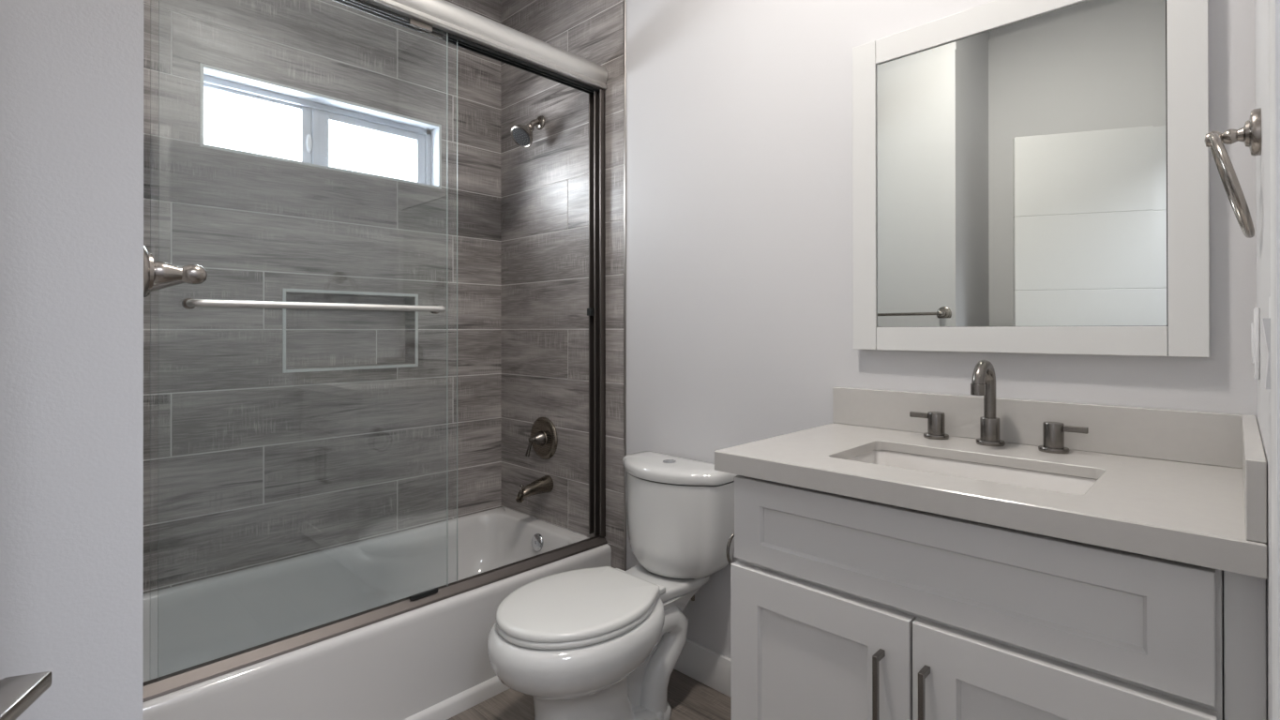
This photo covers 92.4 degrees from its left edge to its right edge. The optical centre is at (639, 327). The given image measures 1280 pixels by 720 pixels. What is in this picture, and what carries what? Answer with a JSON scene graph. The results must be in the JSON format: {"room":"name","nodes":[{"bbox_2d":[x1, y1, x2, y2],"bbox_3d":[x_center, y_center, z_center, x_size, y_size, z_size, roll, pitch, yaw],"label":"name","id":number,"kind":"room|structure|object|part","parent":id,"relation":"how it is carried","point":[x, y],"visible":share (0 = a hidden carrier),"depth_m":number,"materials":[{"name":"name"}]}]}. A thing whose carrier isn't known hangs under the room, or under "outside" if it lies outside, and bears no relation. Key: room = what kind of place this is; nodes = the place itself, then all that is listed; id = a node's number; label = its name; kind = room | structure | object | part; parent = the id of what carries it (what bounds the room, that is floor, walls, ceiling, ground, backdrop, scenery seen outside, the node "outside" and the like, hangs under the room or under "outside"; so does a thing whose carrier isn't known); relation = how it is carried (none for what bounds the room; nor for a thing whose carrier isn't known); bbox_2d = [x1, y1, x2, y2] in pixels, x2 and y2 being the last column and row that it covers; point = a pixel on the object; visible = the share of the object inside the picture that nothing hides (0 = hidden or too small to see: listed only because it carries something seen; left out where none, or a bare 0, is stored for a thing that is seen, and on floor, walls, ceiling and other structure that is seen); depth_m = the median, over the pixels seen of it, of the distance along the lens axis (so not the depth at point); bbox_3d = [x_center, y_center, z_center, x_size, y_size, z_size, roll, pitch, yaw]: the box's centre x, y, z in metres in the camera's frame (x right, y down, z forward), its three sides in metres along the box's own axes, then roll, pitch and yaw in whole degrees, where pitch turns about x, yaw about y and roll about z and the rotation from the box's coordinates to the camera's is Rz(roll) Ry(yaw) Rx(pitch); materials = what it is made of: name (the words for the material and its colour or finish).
{"room":"bathroom","nodes":[
{"label":"bathroom","id":0,"kind":"room"},
{"bbox_2d":[0,671,51,719],"bbox_3d":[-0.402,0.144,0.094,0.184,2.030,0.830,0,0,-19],"label":"door handle","id":1,"kind":"object","parent":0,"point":[19,693],"depth_m":0.42,"materials":[{"name":"metal"}]},
{"bbox_2d":[0,0,143,719],"bbox_3d":[-1.219,-0.227,1.257,1.639,2.800,0.122,0,0,44],"label":"wall","id":2,"kind":"structure","parent":0,"point":[71,71],"depth_m":0.68,"materials":[{"name":"white paint"}]},
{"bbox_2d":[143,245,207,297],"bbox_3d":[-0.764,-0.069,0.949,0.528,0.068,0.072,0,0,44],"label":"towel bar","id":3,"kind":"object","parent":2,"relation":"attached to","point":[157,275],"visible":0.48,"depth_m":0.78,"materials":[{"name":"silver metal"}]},
{"bbox_2d":[143,0,501,593],"bbox_3d":[-1.194,-0.224,2.430,0.162,2.800,1.600,0,0,44],"label":"wall","id":4,"kind":"structure","parent":0,"point":[248,462],"depth_m":2.29,"materials":[{"name":"grey tile"}]},
{"bbox_2d":[203,75,431,184],"bbox_3d":[-1.230,-0.741,2.417,0.045,0.258,0.844,0,0,44],"label":"window","id":5,"kind":"structure","parent":4,"relation":"in","point":[315,117],"depth_m":2.39,"materials":[{"name":"plastic"}]},
{"bbox_3d":[-1.398,-0.735,2.249,0.028,0.226,0.353,0,0,44],"label":"sash","id":6,"kind":"part","parent":5,"relation":"part of","materials":[{"name":"glass"}]},
{"bbox_3d":[-1.103,-0.729,2.547,0.028,0.236,0.437,0,0,44],"label":"sash","id":7,"kind":"part","parent":5,"relation":"part of","materials":[{"name":"glass"}]},
{"bbox_2d":[199,62,441,189],"bbox_3d":[-1.163,-0.741,2.352,0.007,0.278,0.864,0,0,44],"label":"trim","id":8,"kind":"structure","parent":4,"relation":"attached to","point":[202,66],"depth_m":2.26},
{"bbox_2d":[282,288,418,373],"bbox_3d":[-1.114,0.010,2.400,0.010,0.305,0.511,0,0,44],"label":"trim","id":9,"kind":"structure","parent":4,"relation":"attached to","point":[284,370],"depth_m":2.36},
{"bbox_2d":[446,668,731,719],"bbox_3d":[-0.258,1.220,0.475,4.100,0.100,3.100,0,0,44],"label":"floor","id":10,"kind":"structure","parent":0,"point":[688,699],"depth_m":1.91,"materials":[{"name":"brown wood"}]},
{"bbox_2d":[142,507,611,719],"bbox_3d":[-0.894,1.002,2.067,0.767,0.345,1.494,0,0,44],"label":"bathtub","id":11,"kind":"object","parent":10,"relation":"on","point":[429,662],"visible":0.72,"depth_m":1.94,"materials":[{"name":"ceramic"}]},
{"bbox_2d":[142,0,607,702],"bbox_3d":[-0.657,-0.095,1.840,0.120,1.847,1.493,0,0,44],"label":"sliding shower door","id":12,"kind":"structure","parent":11,"relation":"on","point":[443,20],"depth_m":2.00,"materials":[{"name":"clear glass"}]},
{"bbox_3d":[-0.849,-0.066,1.656,0.006,1.756,0.714,0,0,44],"label":"glass panel","id":13,"kind":"part","parent":12,"relation":"part of","materials":[{"name":"clear glass"}]},
{"bbox_3d":[-0.852,-0.066,1.683,0.006,1.756,0.772,0,0,44],"label":"glass panel","id":14,"kind":"part","parent":12,"relation":"part of","materials":[{"name":"clear glass"}]},
{"bbox_3d":[-0.673,-0.970,1.856,0.080,0.098,1.492,0,0,44],"label":"header rail","id":15,"kind":"part","parent":12,"relation":"part of","materials":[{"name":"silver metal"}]},
{"bbox_3d":[-0.425,0.887,2.538,0.072,0.071,0.023,0,0,44],"label":"overflow plate","id":16,"kind":"part","parent":11,"relation":"part of","materials":[{"name":"silver metal"}]},
{"bbox_2d":[486,451,738,719],"bbox_3d":[-0.092,0.802,1.798,0.412,0.743,0.755,0,0,44],"label":"toilet","id":17,"kind":"object","parent":10,"relation":"on","point":[603,642],"visible":0.98,"depth_m":1.78,"materials":[{"name":"ceramic"}]},
{"bbox_3d":[-0.178,0.780,1.710,0.374,0.018,0.457,0,0,44],"label":"seat","id":18,"kind":"part","parent":17,"relation":"part of","materials":[{"name":"plastic"}]},
{"bbox_3d":[-0.178,0.759,1.710,0.376,0.023,0.459,0,0,44],"label":"seat lid","id":19,"kind":"part","parent":17,"relation":"part of","materials":[{"name":"plastic"}]},
{"bbox_3d":[-0.156,0.982,1.732,0.406,0.382,0.573,0,0,44],"label":"bowl","id":20,"kind":"part","parent":17,"relation":"part of","materials":[{"name":"ceramic"}]},
{"bbox_3d":[0.095,0.632,1.992,0.400,0.304,0.204,0,0,44],"label":"tank","id":21,"kind":"part","parent":17,"relation":"part of","materials":[{"name":"ceramic"}]},
{"bbox_3d":[0.094,0.455,1.992,0.412,0.040,0.217,0,0,44],"label":"tank lid","id":22,"kind":"part","parent":17,"relation":"part of","materials":[{"name":"ceramic"}]},
{"bbox_2d":[730,475,1266,719],"bbox_3d":[0.655,0.737,1.208,0.799,0.867,0.571,0,0,44],"label":"vanity cabinet","id":23,"kind":"object","parent":10,"relation":"on","point":[843,608],"visible":0.8,"depth_m":0.99,"materials":[{"name":"paint"}]},
{"bbox_2d":[726,531,734,565],"bbox_3d":[0.236,0.492,1.383,0.050,0.104,0.087,0,0,44],"label":"paper holder","id":24,"kind":"object","parent":23,"relation":"attached to","point":[731,536],"visible":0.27,"depth_m":1.37,"materials":[{"name":"silver metal"}]},
{"bbox_3d":[0.335,0.780,1.185,0.372,0.558,0.026,0,0,44],"label":"door","id":25,"kind":"part","parent":23,"relation":"part of","materials":[{"name":"paint"}]},
{"bbox_3d":[0.415,0.647,1.067,0.009,0.165,0.033,0,0,44],"label":"pull handle","id":26,"kind":"part","parent":23,"relation":"part of","materials":[{"name":"silver metal"}]},
{"bbox_3d":[0.469,0.647,1.014,0.009,0.165,0.033,0,0,44],"label":"pull handle","id":27,"kind":"part","parent":23,"relation":"part of","materials":[{"name":"silver metal"}]},
{"bbox_3d":[0.483,0.315,1.059,0.716,0.022,0.003,0,0,44],"label":"rail","id":28,"kind":"part","parent":23,"relation":"part of","materials":[{"name":"white wood"}]},
{"bbox_2d":[714,422,1267,578],"bbox_3d":[0.650,0.282,1.225,0.828,0.041,0.558,0,0,44],"label":"countertop","id":29,"kind":"structure","parent":23,"relation":"on","point":[1182,512],"depth_m":1.01,"materials":[{"name":"stone"}]},
{"bbox_2d":[847,450,1097,494],"bbox_3d":[0.622,0.359,1.196,0.470,0.148,0.292,0,0,44],"label":"undermount sink","id":30,"kind":"object","parent":29,"relation":"in","point":[1015,476],"visible":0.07,"depth_m":1.28,"materials":[{"name":"ceramic"}]},
{"bbox_2d":[909,360,1088,453],"bbox_3d":[0.764,0.166,1.355,0.356,0.192,0.134,0,0,44],"label":"faucet","id":31,"kind":"object","parent":29,"relation":"on","point":[984,376],"visible":1,"depth_m":1.36,"materials":[{"name":"silver metal"}]},
{"bbox_3d":[0.681,0.211,1.489,0.050,0.012,0.010,0,0,44],"label":"lever","id":32,"kind":"part","parent":31,"relation":"part of","materials":[{"name":"silver metal"}]},
{"bbox_3d":[0.707,0.232,1.465,0.055,0.060,0.055,0,0,44],"label":"handle","id":33,"kind":"part","parent":31,"relation":"part of","materials":[{"name":"silver metal"}]},
{"bbox_3d":[0.763,0.166,1.357,0.057,0.192,0.131,0,0,44],"label":"spout","id":34,"kind":"part","parent":31,"relation":"part of","materials":[{"name":"silver metal"}]},
{"bbox_3d":[0.876,0.231,1.301,0.055,0.060,0.055,0,0,44],"label":"handle","id":35,"kind":"part","parent":31,"relation":"part of","materials":[{"name":"silver metal"}]},
{"bbox_3d":[0.901,0.210,1.276,0.050,0.012,0.010,0,0,44],"label":"lever","id":36,"kind":"part","parent":31,"relation":"part of","materials":[{"name":"silver metal"}]},
{"bbox_2d":[1242,415,1266,543],"bbox_3d":[0.934,0.211,0.938,0.018,0.099,0.534,0,0,44],"label":"side splash","id":37,"kind":"object","parent":29,"relation":"on","point":[1254,459],"visible":1,"depth_m":0.75,"materials":[{"name":"stone"}]},
{"bbox_3d":[0.607,0.779,0.921,0.377,0.558,0.026,0,0,44],"label":"door","id":38,"kind":"part","parent":23,"relation":"part of","materials":[{"name":"paint"}]},
{"bbox_3d":[0.792,0.736,0.803,0.038,0.867,0.067,0,0,44],"label":"filler panel","id":39,"kind":"part","parent":23,"relation":"part of","materials":[{"name":"paint"}]},
{"bbox_2d":[500,0,1256,658],"bbox_3d":[0.287,-0.226,2.051,2.697,2.800,0.122,0,0,44],"label":"wall","id":40,"kind":"structure","parent":0,"point":[739,112],"depth_m":2.02,"materials":[{"name":"white paint"}]},
{"bbox_2d":[511,115,544,147],"bbox_3d":[-0.475,-0.844,2.606,0.100,0.154,0.144,0,0,44],"label":"shower","id":41,"kind":"object","parent":40,"relation":"attached to","point":[521,135],"visible":1,"depth_m":2.58,"materials":[{"name":"silver metal"}]},
{"bbox_3d":[-0.454,-0.877,2.638,0.024,0.050,0.060,0,0,44],"label":"shower arm","id":42,"kind":"part","parent":41,"relation":"part of","materials":[{"name":"silver metal"}]},
{"bbox_2d":[515,475,553,502],"bbox_3d":[-0.448,0.670,2.566,0.072,0.084,0.160,0,0,44],"label":"tub spout","id":43,"kind":"object","parent":40,"relation":"attached to","point":[545,484],"visible":1,"depth_m":2.56,"materials":[{"name":"silver metal"}]},
{"bbox_2d":[525,417,557,459],"bbox_3d":[-0.441,0.473,2.610,0.182,0.182,0.088,0,0,44],"label":"shower valve","id":44,"kind":"object","parent":40,"relation":"attached to","point":[543,439],"visible":1,"depth_m":2.61,"materials":[{"name":"silver metal"}]},
{"bbox_3d":[-0.467,0.506,2.595,0.037,0.077,0.019,0,0,8],"label":"lever","id":45,"kind":"part","parent":44,"relation":"part of","materials":[{"name":"silver metal"}]},
{"bbox_2d":[623,0,626,571],"bbox_3d":[-0.057,-0.225,2.299,0.010,2.800,0.004,0,0,44],"label":"trim","id":46,"kind":"structure","parent":40,"relation":"attached to","point":[624,124],"depth_m":2.30,"materials":[{"name":"white paint"}]},
{"bbox_2d":[674,638,731,697],"bbox_3d":[0.257,1.115,1.986,0.864,0.117,0.014,0,0,44],"label":"baseboard","id":47,"kind":"structure","parent":40,"relation":"attached to","point":[710,668],"depth_m":2.02,"materials":[{"name":"paint"}]},
{"bbox_2d":[852,0,1209,357],"bbox_3d":[0.834,-0.348,1.416,0.702,0.810,0.031,0,0,44],"label":"wall mirror","id":48,"kind":"object","parent":40,"relation":"attached to","point":[1030,176],"visible":0.98,"depth_m":1.36,"materials":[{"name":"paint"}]},
{"bbox_3d":[0.834,-0.722,1.416,0.578,0.063,0.030,0,0,44],"label":"frame rail","id":49,"kind":"part","parent":48,"relation":"part of","materials":[{"name":"wood"}]},
{"bbox_3d":[0.835,0.027,1.413,0.578,0.060,0.030,0,0,44],"label":"frame rail","id":50,"kind":"part","parent":48,"relation":"part of","materials":[{"name":"wood"}]},
{"bbox_2d":[832,387,1256,468],"bbox_3d":[0.838,0.212,1.419,0.828,0.099,0.020,0,0,44],"label":"backsplash","id":51,"kind":"structure","parent":40,"relation":"attached to","point":[1207,438],"depth_m":1.31,"materials":[{"name":"stone"}]},
{"bbox_2d":[1254,0,1272,719],"bbox_3d":[0.477,-0.231,0.367,0.120,2.800,2.035,0,0,44],"label":"wall","id":52,"kind":"structure","parent":0,"point":[1261,7],"depth_m":0.80,"materials":[{"name":"paint"}]},
{"bbox_2d":[1204,107,1261,238],"bbox_3d":[0.890,-0.228,0.924,0.061,0.188,0.167,0,0,44],"label":"towel ring","id":53,"kind":"object","parent":52,"relation":"attached to","point":[1250,134],"visible":1,"depth_m":0.89,"materials":[{"name":"silver metal"}]},
{"bbox_2d":[1250,307,1259,379],"bbox_3d":[1.000,0.025,0.998,0.009,0.115,0.070,0,0,44],"label":"outlet plate","id":54,"kind":"object","parent":52,"relation":"attached to","point":[1255,326],"visible":1,"depth_m":0.97,"materials":[{"name":"plastic"}]},
{"bbox_2d":[1250,322,1254,363],"bbox_3d":[0.998,0.025,1.000,0.004,0.066,0.034,0,0,44],"label":"receptacle","id":55,"kind":"object","parent":54,"relation":"attached to","point":[1253,323],"depth_m":0.99,"materials":[{"name":"plastic"}]},
{"bbox_3d":[1.001,0.025,0.997,0.006,0.115,0.070,0,0,44],"label":"plate","id":56,"kind":"part","parent":54,"relation":"part of","materials":[{"name":"plastic"}]},
{"bbox_2d":[1261,296,1270,413],"bbox_3d":[0.596,0.027,0.582,0.009,0.115,0.070,0,0,44],"label":"light switch","id":57,"kind":"object","parent":52,"relation":"attached to","point":[1266,323],"visible":0.24,"depth_m":0.57,"materials":[{"name":"plastic"}]},
{"bbox_3d":[0.598,0.027,0.580,0.004,0.115,0.070,0,0,44],"label":"plate","id":58,"kind":"part","parent":57,"relation":"part of","materials":[{"name":"plastic"}]},
{"bbox_2d":[1269,0,1279,719],"bbox_3d":[0.057,0.110,0.028,0.012,2.117,0.940,0,0,44],"label":"trim","id":59,"kind":"structure","parent":52,"relation":"attached to","point":[1274,5],"depth_m":0.33,"materials":[{"name":"paint"}]}
]}

